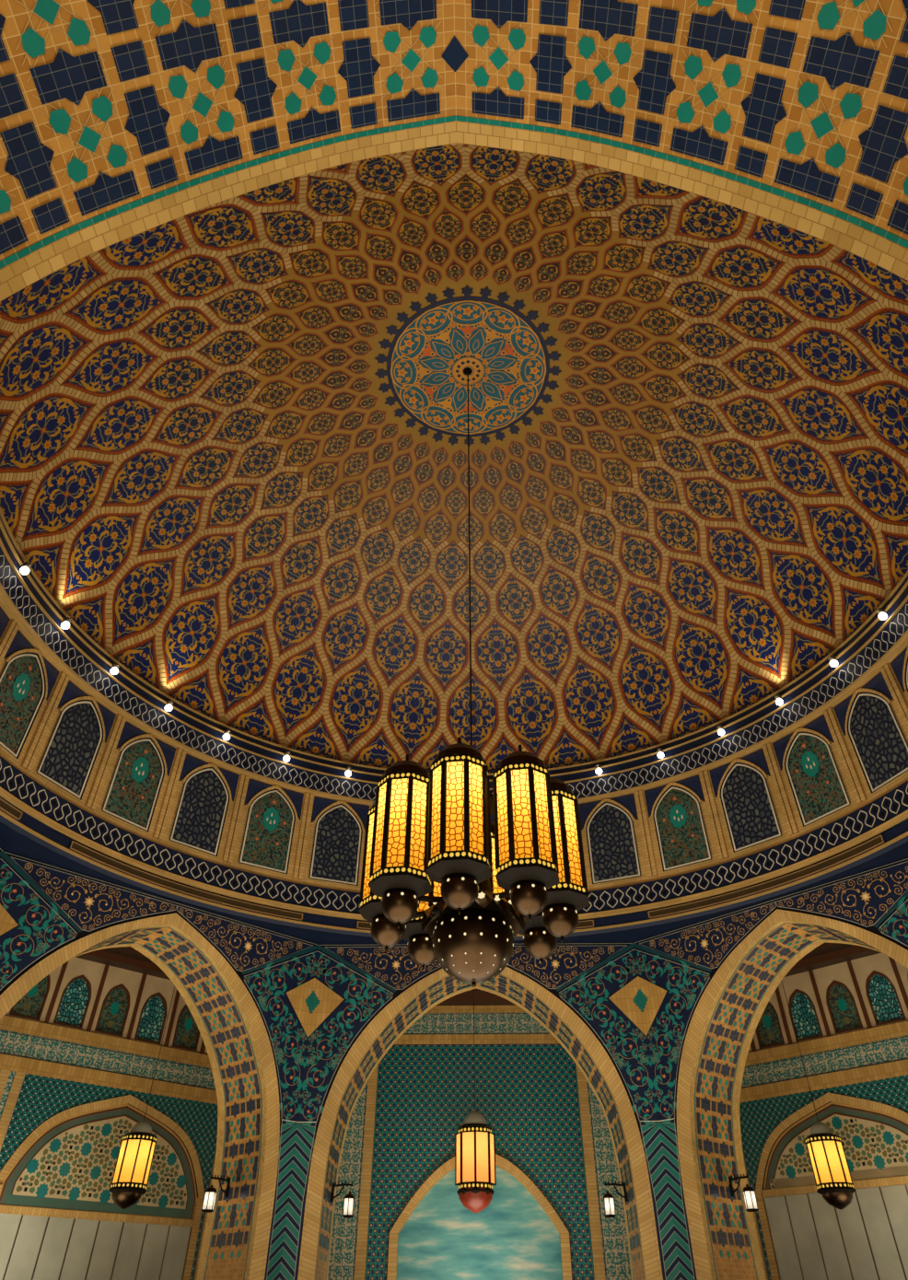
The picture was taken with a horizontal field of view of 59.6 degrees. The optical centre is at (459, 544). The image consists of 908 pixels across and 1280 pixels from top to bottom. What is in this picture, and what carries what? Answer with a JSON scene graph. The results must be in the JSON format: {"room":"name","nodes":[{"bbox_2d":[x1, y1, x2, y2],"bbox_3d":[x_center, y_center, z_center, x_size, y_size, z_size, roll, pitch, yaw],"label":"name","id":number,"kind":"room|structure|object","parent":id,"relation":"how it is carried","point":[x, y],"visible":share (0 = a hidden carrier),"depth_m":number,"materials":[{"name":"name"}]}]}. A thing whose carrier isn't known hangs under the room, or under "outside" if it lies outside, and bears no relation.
{"room":"domed hall","nodes":[
{"label":"domed hall","id":0,"kind":"room"},
{"bbox_2d":[0,847,3,859],"bbox_3d":[-11.146,6.307,11.847,2.160,10.531,10.322,-1,-45,1],"label":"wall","id":1,"kind":"structure","parent":0,"point":[1,849],"depth_m":17.31,"materials":[{"name":"teal tile"}]},
{"bbox_2d":[0,606,9,638],"bbox_3d":[-10.019,1.932,16.152,0.088,2.431,1.692,-1,-45,1],"label":"arched panel","id":2,"kind":"object","parent":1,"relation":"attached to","point":[4,619],"visible":1,"depth_m":17.35,"materials":[{"name":"blue tile"}]},
{"bbox_2d":[0,798,22,819],"bbox_3d":[-9.640,3.542,14.548,0.567,0.160,6.355,-1,-45,1],"label":"air vent","id":3,"kind":"object","parent":1,"relation":"attached to","point":[5,806],"visible":1,"depth_m":16.59,"materials":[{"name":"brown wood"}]},
{"bbox_2d":[0,956,217,1279],"bbox_3d":[-12.271,15.728,20.477,14.912,9.660,0.210,34,-54,-30],"label":"wall","id":4,"kind":"structure","parent":0,"point":[69,1096],"depth_m":22.25,"materials":[{"name":"tile"}]},
{"bbox_2d":[9,974,50,1021],"bbox_3d":[-12.405,12.995,23.018,0.880,1.380,0.070,34,-54,-30],"label":"window","id":5,"kind":"structure","parent":4,"relation":"in","point":[31,1005],"depth_m":22.90,"materials":[{"name":"green glass"}]},
{"bbox_2d":[53,975,91,1029],"bbox_3d":[-11.488,13.618,23.647,0.880,1.380,0.070,34,-54,-30],"label":"window","id":6,"kind":"structure","parent":4,"relation":"in","point":[74,1004],"depth_m":23.61,"materials":[{"name":"teal glass"}]},
{"bbox_2d":[94,983,129,1036],"bbox_3d":[-10.569,14.242,24.275,0.880,1.380,0.070,34,-54,-30],"label":"window","id":7,"kind":"structure","parent":4,"relation":"in","point":[115,1007],"depth_m":24.24,"materials":[{"name":"green glass"}]},
{"bbox_2d":[134,992,167,1044],"bbox_3d":[-9.652,14.865,24.903,0.880,1.380,0.070,34,-54,-30],"label":"window","id":8,"kind":"structure","parent":4,"relation":"in","point":[153,1016],"depth_m":24.87,"materials":[{"name":"teal glass"}]},
{"bbox_2d":[171,1004,199,1051],"bbox_3d":[-8.734,15.488,25.532,0.880,1.380,0.070,34,-54,-30],"label":"window","id":9,"kind":"structure","parent":4,"relation":"in","point":[187,1032],"depth_m":25.40,"materials":[{"name":"green glass"}]},
{"bbox_2d":[0,829,318,1279],"bbox_3d":[-7.666,11.927,17.518,10.322,10.531,2.160,34,-54,-30],"label":"wall","id":10,"kind":"structure","parent":0,"point":[247,988],"depth_m":18.81,"materials":[{"name":"tile"}]},
{"bbox_2d":[69,840,302,919],"bbox_3d":[-6.620,8.419,19.470,6.355,0.160,0.567,34,-54,-30],"label":"air vent","id":11,"kind":"object","parent":10,"relation":"attached to","point":[81,849],"visible":1,"depth_m":19.50,"materials":[{"name":"brown metal"}]},
{"bbox_2d":[169,753,239,856],"bbox_3d":[-6.882,6.997,21.263,1.692,2.431,0.088,34,-54,-30],"label":"arched panel","id":12,"kind":"object","parent":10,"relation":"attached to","point":[208,789],"visible":1,"depth_m":21.27,"materials":[{"name":"blue tile"}]},
{"bbox_2d":[201,1174,230,1212],"bbox_3d":[-5.542,14.832,18.085,0.584,0.666,0.260,23,-49,-22],"label":"wall lantern","id":13,"kind":"object","parent":10,"relation":"attached to","point":[210,1194],"visible":1,"depth_m":17.95,"materials":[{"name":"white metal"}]},
{"bbox_2d":[0,144,907,773],"bbox_3d":[0.239,-2.300,20.079,21.332,8.032,21.332,-1,-45,1],"label":"ceiling","id":14,"kind":"structure","parent":0,"point":[234,431],"depth_m":21.81,"materials":[{"name":"multicoloured tile"}]},
{"bbox_2d":[358,372,589,987],"bbox_3d":[0.206,0.746,17.063,3.430,15.944,3.430,10,-46,-9],"label":"chandelier","id":15,"kind":"object","parent":14,"relation":"hanging from","point":[445,878],"visible":1,"depth_m":11.78,"materials":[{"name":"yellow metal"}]},
{"bbox_2d":[0,0,907,302],"bbox_3d":[-0.019,-1.456,2.651,8.636,9.000,2.900,-1,-45,1],"label":"arch","id":16,"kind":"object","parent":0,"point":[121,120],"depth_m":5.23,"materials":[{"name":"tile"}]},
{"bbox_2d":[0,605,907,891],"bbox_3d":[0.235,1.887,15.932,20.600,2.718,20.600,-1,-45,1],"label":"wall","id":17,"kind":"structure","parent":0,"point":[855,785],"depth_m":20.36,"materials":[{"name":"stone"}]},
{"bbox_2d":[19,561,32,574],"bbox_3d":[-9.609,0.548,17.503,0.214,0.280,0.195,29,-51,-26],"label":"spotlight","id":18,"kind":"object","parent":17,"relation":"attached to","point":[25,568],"visible":1,"depth_m":17.45,"materials":[{"name":"metal"}]},
{"bbox_2d":[0,629,59,758],"bbox_3d":[-9.784,3.337,17.571,0.090,2.431,1.692,-9,-45,9],"label":"arched panel","id":19,"kind":"object","parent":17,"relation":"attached to","point":[28,679],"visible":1,"depth_m":17.68,"materials":[{"name":"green tile"}]},
{"bbox_2d":[60,616,71,628],"bbox_3d":[-9.386,1.898,18.866,0.214,0.280,0.195,20,-48,-19],"label":"spotlight","id":20,"kind":"object","parent":17,"relation":"attached to","point":[65,624],"visible":1,"depth_m":18.81,"materials":[{"name":"metal"}]},
{"bbox_2d":[36,680,116,799],"bbox_3d":[-9.165,4.683,18.929,0.090,2.431,1.692,-17,-47,16],"label":"arched panel","id":21,"kind":"object","parent":17,"relation":"attached to","point":[68,760],"visible":1,"depth_m":18.93,"materials":[{"name":"blue tile"}]},
{"bbox_2d":[110,663,119,674],"bbox_3d":[-8.788,3.199,20.178,0.195,0.280,0.214,20,-48,-19],"label":"spotlight","id":22,"kind":"object","parent":17,"relation":"attached to","point":[114,670],"visible":1,"depth_m":20.11,"materials":[{"name":"metal"}]},
{"bbox_2d":[101,721,175,832],"bbox_3d":[-8.185,5.919,20.176,0.090,2.431,1.692,-26,-50,24],"label":"arched panel","id":23,"kind":"object","parent":17,"relation":"attached to","point":[132,797],"visible":1,"depth_m":20.18,"materials":[{"name":"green tile"}]},
{"bbox_2d":[164,699,174,711],"bbox_3d":[-7.846,4.385,21.375,0.195,0.280,0.214,12,-46,-11],"label":"spotlight","id":24,"kind":"object","parent":17,"relation":"attached to","point":[168,707],"visible":1,"depth_m":21.31,"materials":[{"name":"metal"}]},
{"bbox_2d":[222,729,231,740],"bbox_3d":[-6.602,5.413,22.412,0.214,0.280,0.195,-5,-45,5],"label":"spotlight","id":25,"kind":"object","parent":17,"relation":"attached to","point":[226,737],"visible":1,"depth_m":22.34,"materials":[{"name":"metal"}]},
{"bbox_2d":[238,778,303,873],"bbox_3d":[-5.304,7.874,22.148,1.692,2.431,0.090,24,-50,-23],"label":"arched panel","id":26,"kind":"object","parent":17,"relation":"attached to","point":[273,811],"visible":1,"depth_m":22.16,"materials":[{"name":"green tile"}]},
{"bbox_2d":[283,751,290,761],"bbox_3d":[-5.088,6.257,23.263,0.214,0.280,0.195,-13,-46,13],"label":"spotlight","id":27,"kind":"object","parent":17,"relation":"attached to","point":[286,758],"visible":1,"depth_m":23.18,"materials":[{"name":"metal"}]},
{"bbox_2d":[308,796,369,885],"bbox_3d":[-3.514,8.519,22.797,1.692,2.431,0.090,15,-47,-15],"label":"arched panel","id":28,"kind":"object","parent":17,"relation":"attached to","point":[340,825],"visible":0.99,"depth_m":22.81,"materials":[{"name":"blue tile"}]},
{"bbox_2d":[345,766,351,776],"bbox_3d":[-3.370,6.877,23.887,0.214,0.280,0.195,-22,-49,21],"label":"spotlight","id":29,"kind":"object","parent":17,"relation":"attached to","point":[348,773],"visible":1,"depth_m":23.82,"materials":[{"name":"metal"}]},
{"bbox_2d":[356,920,371,929],"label":"air vent","id":30,"kind":"object","parent":17,"relation":"attached to","point":[360,925],"depth_m":21.32,"materials":[{"name":"brown metal"}]},
{"bbox_2d":[0,115,907,943],"bbox_3d":[0.234,3.595,14.240,20.800,0.005,20.800,-1,-45,1],"label":"trim","id":31,"kind":"structure","parent":17,"relation":"attached to","point":[11,841],"depth_m":19.34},
{"bbox_2d":[0,506,907,804],"bbox_3d":[0.237,0.551,17.255,20.998,1.238,20.998,8,-45,-8],"label":"trim","id":32,"kind":"structure","parent":17,"relation":"attached to","point":[24,599],"depth_m":21.22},
{"bbox_2d":[0,142,907,941],"bbox_3d":[0.235,3.174,14.657,20.598,1.172,20.598,7,-45,-7],"label":"trim","id":33,"kind":"structure","parent":17,"relation":"attached to","point":[890,808],"depth_m":19.62,"materials":[{"name":"tile"}]},
{"bbox_2d":[576,919,593,928],"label":"air vent","id":34,"kind":"object","parent":17,"relation":"attached to","point":[580,925],"depth_m":21.24,"materials":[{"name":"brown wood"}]},
{"bbox_2d":[594,764,602,774],"bbox_3d":[4.177,6.782,23.786,0.214,0.280,0.195,20,-48,-19],"label":"spotlight","id":35,"kind":"object","parent":17,"relation":"attached to","point":[599,771],"visible":1,"depth_m":23.72,"materials":[{"name":"metal"}]},
{"bbox_2d":[578,793,641,884],"bbox_3d":[4.333,8.421,22.693,1.692,2.431,0.088,-17,-47,17],"label":"arched panel","id":36,"kind":"object","parent":17,"relation":"attached to","point":[608,824],"visible":1,"depth_m":22.71,"materials":[{"name":"blue tile"}]},
{"bbox_2d":[656,747,663,758],"bbox_3d":[5.862,6.120,23.116,0.214,0.280,0.195,12,-46,-11],"label":"spotlight","id":37,"kind":"object","parent":17,"relation":"attached to","point":[660,754],"visible":1,"depth_m":23.05,"materials":[{"name":"metal"}]},
{"bbox_2d":[644,774,711,872],"bbox_3d":[6.089,7.732,21.996,1.692,2.431,0.088,-26,-50,24],"label":"arched panel","id":38,"kind":"object","parent":17,"relation":"attached to","point":[675,808],"visible":1,"depth_m":22.01,"materials":[{"name":"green tile"}]},
{"bbox_2d":[716,724,724,735],"bbox_3d":[7.322,5.245,22.232,0.195,0.280,0.214,-5,-45,5],"label":"spotlight","id":39,"kind":"object","parent":17,"relation":"attached to","point":[721,732],"visible":1,"depth_m":22.17,"materials":[{"name":"metal"}]},
{"bbox_2d":[709,748,781,852],"bbox_3d":[7.619,6.815,21.069,0.088,2.431,1.692,34,-54,-30],"label":"arched panel","id":40,"kind":"object","parent":17,"relation":"attached to","point":[740,784],"visible":1,"depth_m":21.07,"materials":[{"name":"blue tile"}]},
{"bbox_2d":[774,694,783,705],"bbox_3d":[8.520,4.180,21.156,0.195,0.280,0.214,-13,-46,13],"label":"spotlight","id":41,"kind":"object","parent":17,"relation":"attached to","point":[779,702],"visible":1,"depth_m":21.09,"materials":[{"name":"metal"}]},
{"bbox_2d":[772,714,850,826],"bbox_3d":[8.866,5.706,19.948,0.088,2.431,1.692,24,-50,-23],"label":"arched panel","id":42,"kind":"object","parent":17,"relation":"attached to","point":[819,791],"visible":1,"depth_m":19.95,"materials":[{"name":"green tile"}]},
{"bbox_2d":[827,655,837,667],"bbox_3d":[9.400,2.971,19.934,0.195,0.280,0.214,-22,-49,21],"label":"spotlight","id":43,"kind":"object","parent":17,"relation":"attached to","point":[833,662],"visible":1,"depth_m":19.87,"materials":[{"name":"metal"}]},
{"bbox_2d":[833,671,907,793],"bbox_3d":[9.781,4.446,18.676,0.088,2.431,1.692,15,-47,-15],"label":"arched panel","id":44,"kind":"object","parent":17,"relation":"attached to","point":[879,745],"visible":1,"depth_m":18.68,"materials":[{"name":"blue tile"}]},
{"bbox_2d":[875,607,887,619],"bbox_3d":[9.929,1.656,18.607,0.214,0.280,0.195,-21,-49,20],"label":"spotlight","id":45,"kind":"object","parent":17,"relation":"attached to","point":[880,611],"visible":1,"depth_m":18.56,"materials":[{"name":"metal"}]},
{"bbox_2d":[890,646,907,692],"bbox_3d":[10.329,3.085,17.301,0.090,2.431,1.692,7,-45,-7],"label":"arched panel","id":46,"kind":"object","parent":17,"relation":"attached to","point":[899,665],"visible":1,"depth_m":18.32,"materials":[{"name":"blue tile"}]},
{"bbox_2d":[75,942,881,1005],"bbox_3d":[0.331,6.738,18.546,36.000,0.710,25.456,-1,-45,1],"label":"ceiling","id":47,"kind":"structure","parent":0,"point":[826,954],"depth_m":24.69,"materials":[{"name":"brown wood"}]},
{"bbox_2d":[108,986,174,1209],"bbox_3d":[-8.596,14.651,22.589,0.880,6.633,0.880,-1,-45,1],"label":"pendant lantern","id":48,"kind":"object","parent":47,"relation":"hanging from","point":[133,1163],"visible":1,"depth_m":20.67,"materials":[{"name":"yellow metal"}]},
{"bbox_2d":[454,989,496,1213],"bbox_3d":[0.447,16.297,24.177,1.120,6.327,1.120,-17,-47,17],"label":"pendant lantern","id":49,"kind":"object","parent":47,"relation":"hanging from","point":[475,1178],"visible":1,"depth_m":22.45,"materials":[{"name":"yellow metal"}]},
{"bbox_2d":[781,981,856,1210],"bbox_3d":[9.608,14.399,22.299,0.880,6.663,0.880,-1,-45,1],"label":"pendant lantern","id":50,"kind":"object","parent":47,"relation":"hanging from","point":[832,1177],"visible":0.99,"depth_m":20.36,"materials":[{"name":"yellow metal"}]},
{"bbox_2d":[327,1005,631,1279],"bbox_3d":[0.564,19.021,24.460,14.912,10.600,0.360,-1,-45,1],"label":"wall","id":51,"kind":"structure","parent":0,"point":[544,1218],"depth_m":24.36,"materials":[{"name":"tile"}]},
{"bbox_2d":[279,910,681,1279],"bbox_3d":[0.441,14.172,19.778,10.322,10.531,2.160,-1,-45,1],"label":"wall","id":52,"kind":"structure","parent":0,"point":[586,994],"depth_m":20.02,"materials":[{"name":"tile"}]},
{"bbox_2d":[330,1181,354,1218],"bbox_3d":[-2.796,15.620,18.878,0.584,0.666,0.281,-1,-45,1],"label":"wall lantern","id":53,"kind":"object","parent":52,"relation":"attached to","point":[349,1199],"visible":1,"depth_m":18.80,"materials":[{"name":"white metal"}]},
{"bbox_2d":[603,1181,627,1217],"bbox_3d":[3.687,15.538,18.791,0.584,0.666,0.281,-1,-45,1],"label":"wall lantern","id":54,"kind":"object","parent":52,"relation":"attached to","point":[608,1198],"visible":1,"depth_m":18.72,"materials":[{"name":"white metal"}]},
{"bbox_2d":[632,823,907,1279],"bbox_3d":[8.425,11.726,17.303,2.160,10.531,10.322,34,-54,-30],"label":"wall","id":55,"kind":"structure","parent":0,"point":[706,986],"depth_m":18.98,"materials":[{"name":"tile"}]},
{"bbox_2d":[728,1173,758,1211],"bbox_3d":[6.391,14.683,17.925,0.584,0.666,0.260,-25,-50,23],"label":"wall lantern","id":56,"kind":"object","parent":55,"relation":"attached to","point":[749,1193],"visible":1,"depth_m":17.79,"materials":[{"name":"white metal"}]},
{"bbox_2d":[647,835,884,918],"bbox_3d":[7.345,8.245,19.282,0.567,0.160,6.355,34,-54,-30],"label":"air vent","id":57,"kind":"object","parent":55,"relation":"attached to","point":[877,841],"visible":1,"depth_m":19.30,"materials":[{"name":"brown metal"}]},
{"bbox_2d":[739,953,907,1279],"bbox_3d":[13.202,15.409,20.136,0.210,9.660,14.912,34,-54,-30],"label":"wall","id":58,"kind":"structure","parent":0,"point":[857,1079],"depth_m":22.59,"materials":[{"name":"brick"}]},
{"bbox_2d":[755,1001,784,1048],"bbox_3d":[9.796,15.256,25.283,0.070,1.380,0.880,34,-54,-30],"label":"window","id":59,"kind":"structure","parent":58,"relation":"in","point":[768,1030],"depth_m":25.16,"materials":[{"name":"green glass"}]},
{"bbox_2d":[788,989,823,1041],"bbox_3d":[10.681,14.610,24.631,0.070,1.380,0.880,34,-54,-30],"label":"window","id":60,"kind":"structure","parent":58,"relation":"in","point":[802,1009],"depth_m":24.60,"materials":[{"name":"teal glass"}]},
{"bbox_2d":[826,979,863,1034],"bbox_3d":[11.566,13.964,23.978,0.070,1.380,0.880,34,-54,-30],"label":"window","id":61,"kind":"structure","parent":58,"relation":"in","point":[841,1004],"depth_m":23.95,"materials":[{"name":"green glass"}]},
{"bbox_2d":[865,970,906,1025],"bbox_3d":[12.451,13.319,23.326,0.070,1.380,0.880,34,-54,-30],"label":"window","id":62,"kind":"structure","parent":58,"relation":"in","point":[882,996],"depth_m":23.29,"materials":[{"name":"teal glass"}]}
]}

